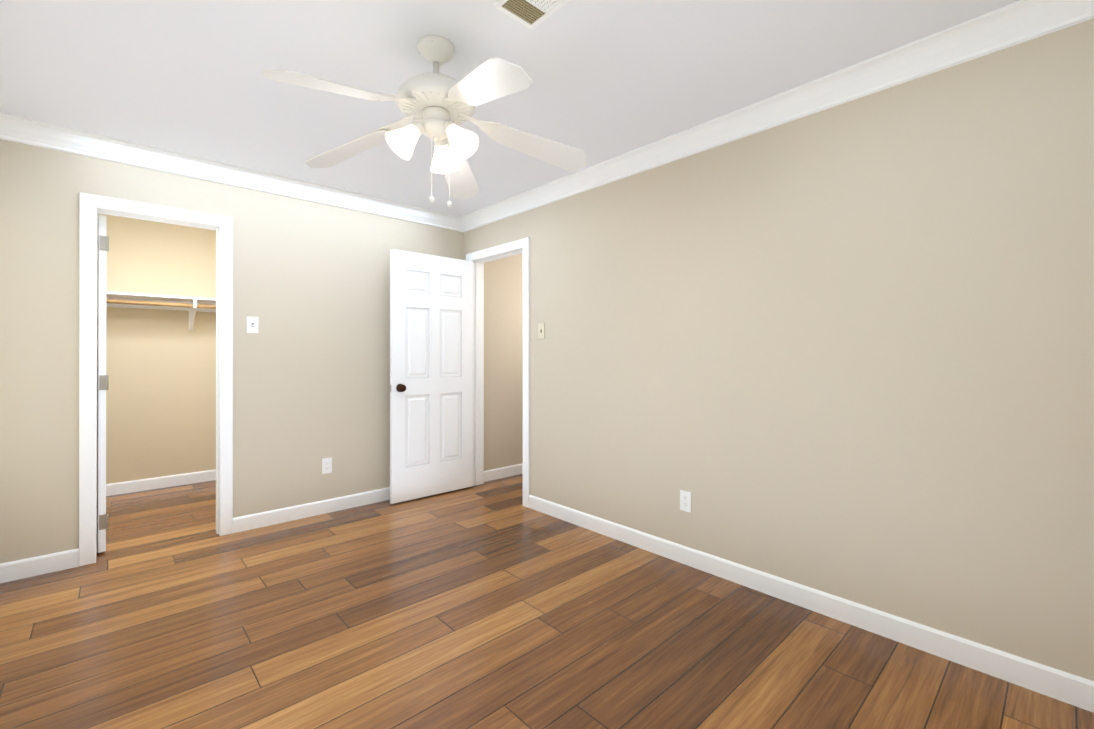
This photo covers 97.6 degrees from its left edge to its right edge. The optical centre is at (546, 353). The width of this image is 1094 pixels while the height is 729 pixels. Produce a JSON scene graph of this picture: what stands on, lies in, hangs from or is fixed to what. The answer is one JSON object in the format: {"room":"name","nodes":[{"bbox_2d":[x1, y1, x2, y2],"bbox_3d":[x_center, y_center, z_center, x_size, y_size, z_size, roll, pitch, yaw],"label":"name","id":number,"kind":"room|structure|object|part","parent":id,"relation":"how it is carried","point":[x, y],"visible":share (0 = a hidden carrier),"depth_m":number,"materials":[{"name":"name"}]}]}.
{"room":"empty bedroom","nodes":[
{"label":"empty bedroom","id":0,"kind":"room"},
{"bbox_2d":[97,213,215,483],"bbox_3d":[-3.477,-0.013,4.394,2.230,2.450,0.115,0,0,-43],"label":"wall","id":1,"kind":"structure","parent":0,"point":[161,398],"depth_m":4.31,"materials":[{"name":"paint"}]},
{"bbox_2d":[106,291,215,330],"bbox_3d":[-3.331,-0.351,4.236,1.998,0.291,0.317,0,0,-43],"label":"closet shelf","id":2,"kind":"object","parent":1,"relation":"attached to","point":[192,305],"visible":0.35,"depth_m":4.19,"materials":[{"name":"white paint"}]},
{"bbox_2d":[106,469,215,495],"bbox_3d":[-3.433,1.162,4.344,2.000,0.100,0.013,0,0,-43],"label":"baseboard","id":3,"kind":"structure","parent":1,"relation":"attached to","point":[209,475],"depth_m":4.30,"materials":[{"name":"white paint"}]},
{"bbox_2d":[0,139,462,563],"bbox_3d":[-1.906,-0.014,3.502,3.190,2.450,0.115,0,0,-43],"label":"wall","id":4,"kind":"structure","parent":0,"point":[311,358],"depth_m":3.30,"materials":[{"name":"paint"}]},
{"bbox_2d":[0,548,78,582],"bbox_3d":[-2.797,1.159,2.592,0.378,0.100,0.013,0,0,-43],"label":"baseboard","id":5,"kind":"structure","parent":4,"relation":"attached to","point":[44,564],"depth_m":2.61,"materials":[{"name":"white paint"}]},
{"bbox_2d":[97,215,108,552],"bbox_3d":[-2.907,0.183,3.059,0.596,2.030,0.167,0,0,37],"label":"closet door","id":6,"kind":"structure","parent":4,"relation":"in","point":[102,376],"depth_m":2.88,"materials":[{"name":"paint"}]},
{"bbox_2d":[79,193,232,565],"bbox_3d":[-2.431,0.149,3.020,0.739,2.122,0.155,0,0,-43],"label":"door frame","id":7,"kind":"structure","parent":4,"relation":"attached to","point":[91,206],"depth_m":2.84,"materials":[{"name":"white paint"}]},
{"bbox_2d":[0,112,459,231],"bbox_3d":[-1.846,-1.184,3.425,2.760,0.112,0.085,0,0,-43],"label":"crown molding","id":8,"kind":"structure","parent":4,"relation":"attached to","point":[13,128],"depth_m":3.07,"materials":[{"name":"white paint"}]},
{"bbox_2d":[247,316,258,332],"bbox_3d":[-2.027,-0.195,3.300,0.070,0.115,0.019,0,0,-43],"label":"light switch","id":9,"kind":"object","parent":4,"relation":"attached to","point":[252,324],"visible":1,"depth_m":3.30,"materials":[{"name":"white plastic"}]},
{"bbox_2d":[233,487,389,532],"bbox_3d":[-1.445,1.161,3.838,1.823,0.100,0.013,0,0,-43],"label":"baseboard","id":10,"kind":"structure","parent":4,"relation":"attached to","point":[252,521],"depth_m":3.53,"materials":[{"name":"white paint"}]},
{"bbox_2d":[322,457,331,473],"bbox_3d":[-1.669,0.853,3.635,0.070,0.115,0.008,0,0,-43],"label":"electrical outlet","id":11,"kind":"object","parent":4,"relation":"attached to","point":[326,465],"visible":1,"depth_m":3.63,"materials":[{"name":"white plastic"}]},
{"bbox_2d":[484,254,522,470],"bbox_3d":[0.045,-0.011,5.193,1.970,2.450,0.115,0,0,-43],"label":"wall","id":12,"kind":"structure","parent":0,"point":[503,362],"depth_m":4.68,"materials":[{"name":"paint"}]},
{"bbox_2d":[484,463,522,481],"bbox_3d":[0.046,1.164,5.105,1.855,0.100,0.013,0,0,-43],"label":"baseboard","id":13,"kind":"structure","parent":12,"relation":"attached to","point":[508,471],"depth_m":4.66,"materials":[{"name":"white paint"}]},
{"bbox_2d":[0,0,1019,216],"bbox_3d":[-0.320,-1.270,3.216,5.360,0.060,6.400,0,0,-43],"label":"ceiling","id":14,"kind":"structure","parent":0,"point":[610,79],"depth_m":2.08,"materials":[{"name":"paint"}]},
{"bbox_2d":[262,35,586,207],"bbox_3d":[-0.448,-0.915,1.901,1.234,0.655,1.232,0,0,-43],"label":"fan","id":15,"kind":"object","parent":14,"relation":"hanging from","point":[436,107],"visible":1,"depth_m":1.90,"materials":[{"name":"painted metal"},{"name":"painted wood"},{"name":"glass"}]},
{"bbox_3d":[-0.453,-0.838,1.921,0.355,0.142,0.358,0,0,-43],"label":"lamp shade","id":16,"kind":"part","parent":15,"relation":"part of","materials":[{"name":"white glass"}]},
{"bbox_3d":[-0.452,-0.769,1.929,0.191,0.362,0.193,0,0,-43],"label":"arm","id":17,"kind":"part","parent":15,"relation":"part of"},
{"bbox_2d":[494,0,569,29],"bbox_3d":[-0.005,-1.239,1.641,0.180,0.009,0.353,0,0,-43],"label":"ceiling vent","id":18,"kind":"object","parent":14,"relation":"in","point":[531,14],"visible":1,"depth_m":1.72,"materials":[{"name":"white metal"}]},
{"bbox_2d":[0,474,1093,728],"bbox_3d":[-0.320,1.240,3.211,5.360,0.060,6.400,0,0,-43],"label":"floor","id":19,"kind":"structure","parent":0,"point":[494,604],"depth_m":2.01,"materials":[{"name":"brown wood"}]},
{"bbox_2d":[463,18,1093,680],"bbox_3d":[0.726,-0.015,2.916,0.115,2.450,4.315,0,0,-43],"label":"wall","id":20,"kind":"structure","parent":0,"point":[845,350],"depth_m":2.10,"materials":[{"name":"paint"}]},
{"bbox_2d":[390,249,472,503],"bbox_3d":[-0.960,0.185,4.084,0.776,2.030,0.167,0,0,-42],"label":"bedroom door","id":21,"kind":"structure","parent":20,"relation":"in","point":[431,374],"depth_m":4.04,"materials":[{"name":"paint"}]},
{"bbox_2d":[466,237,529,507],"bbox_3d":[-0.391,0.151,4.127,0.151,2.122,0.884,0,0,-43],"label":"door frame","id":22,"kind":"structure","parent":20,"relation":"attached to","point":[522,246],"depth_m":4.32,"materials":[{"name":"white paint"}]},
{"bbox_2d":[538,323,544,338],"bbox_3d":[-0.047,-0.169,3.656,0.019,0.115,0.070,0,0,-43],"label":"light switch","id":23,"kind":"object","parent":20,"relation":"attached to","point":[541,331],"visible":1,"depth_m":3.65,"materials":[{"name":"beige plastic"}]},
{"bbox_2d":[680,490,690,512],"bbox_3d":[0.795,0.849,2.748,0.008,0.115,0.070,0,0,-43],"label":"electrical outlet","id":24,"kind":"object","parent":20,"relation":"attached to","point":[685,500],"visible":1,"depth_m":2.75,"materials":[{"name":"white plastic"}]},
{"bbox_2d":[460,0,1093,231],"bbox_3d":[0.613,-1.185,2.893,0.085,0.112,4.200,0,0,-43],"label":"crown molding","id":25,"kind":"structure","parent":20,"relation":"attached to","point":[1004,28],"depth_m":2.16,"materials":[{"name":"white paint"}]},
{"bbox_2d":[529,495,1093,712],"bbox_3d":[0.962,1.159,2.563,0.013,0.100,3.248,0,0,-43],"label":"baseboard","id":26,"kind":"structure","parent":20,"relation":"attached to","point":[1046,681],"depth_m":2.09,"materials":[{"name":"white paint"}]}
]}

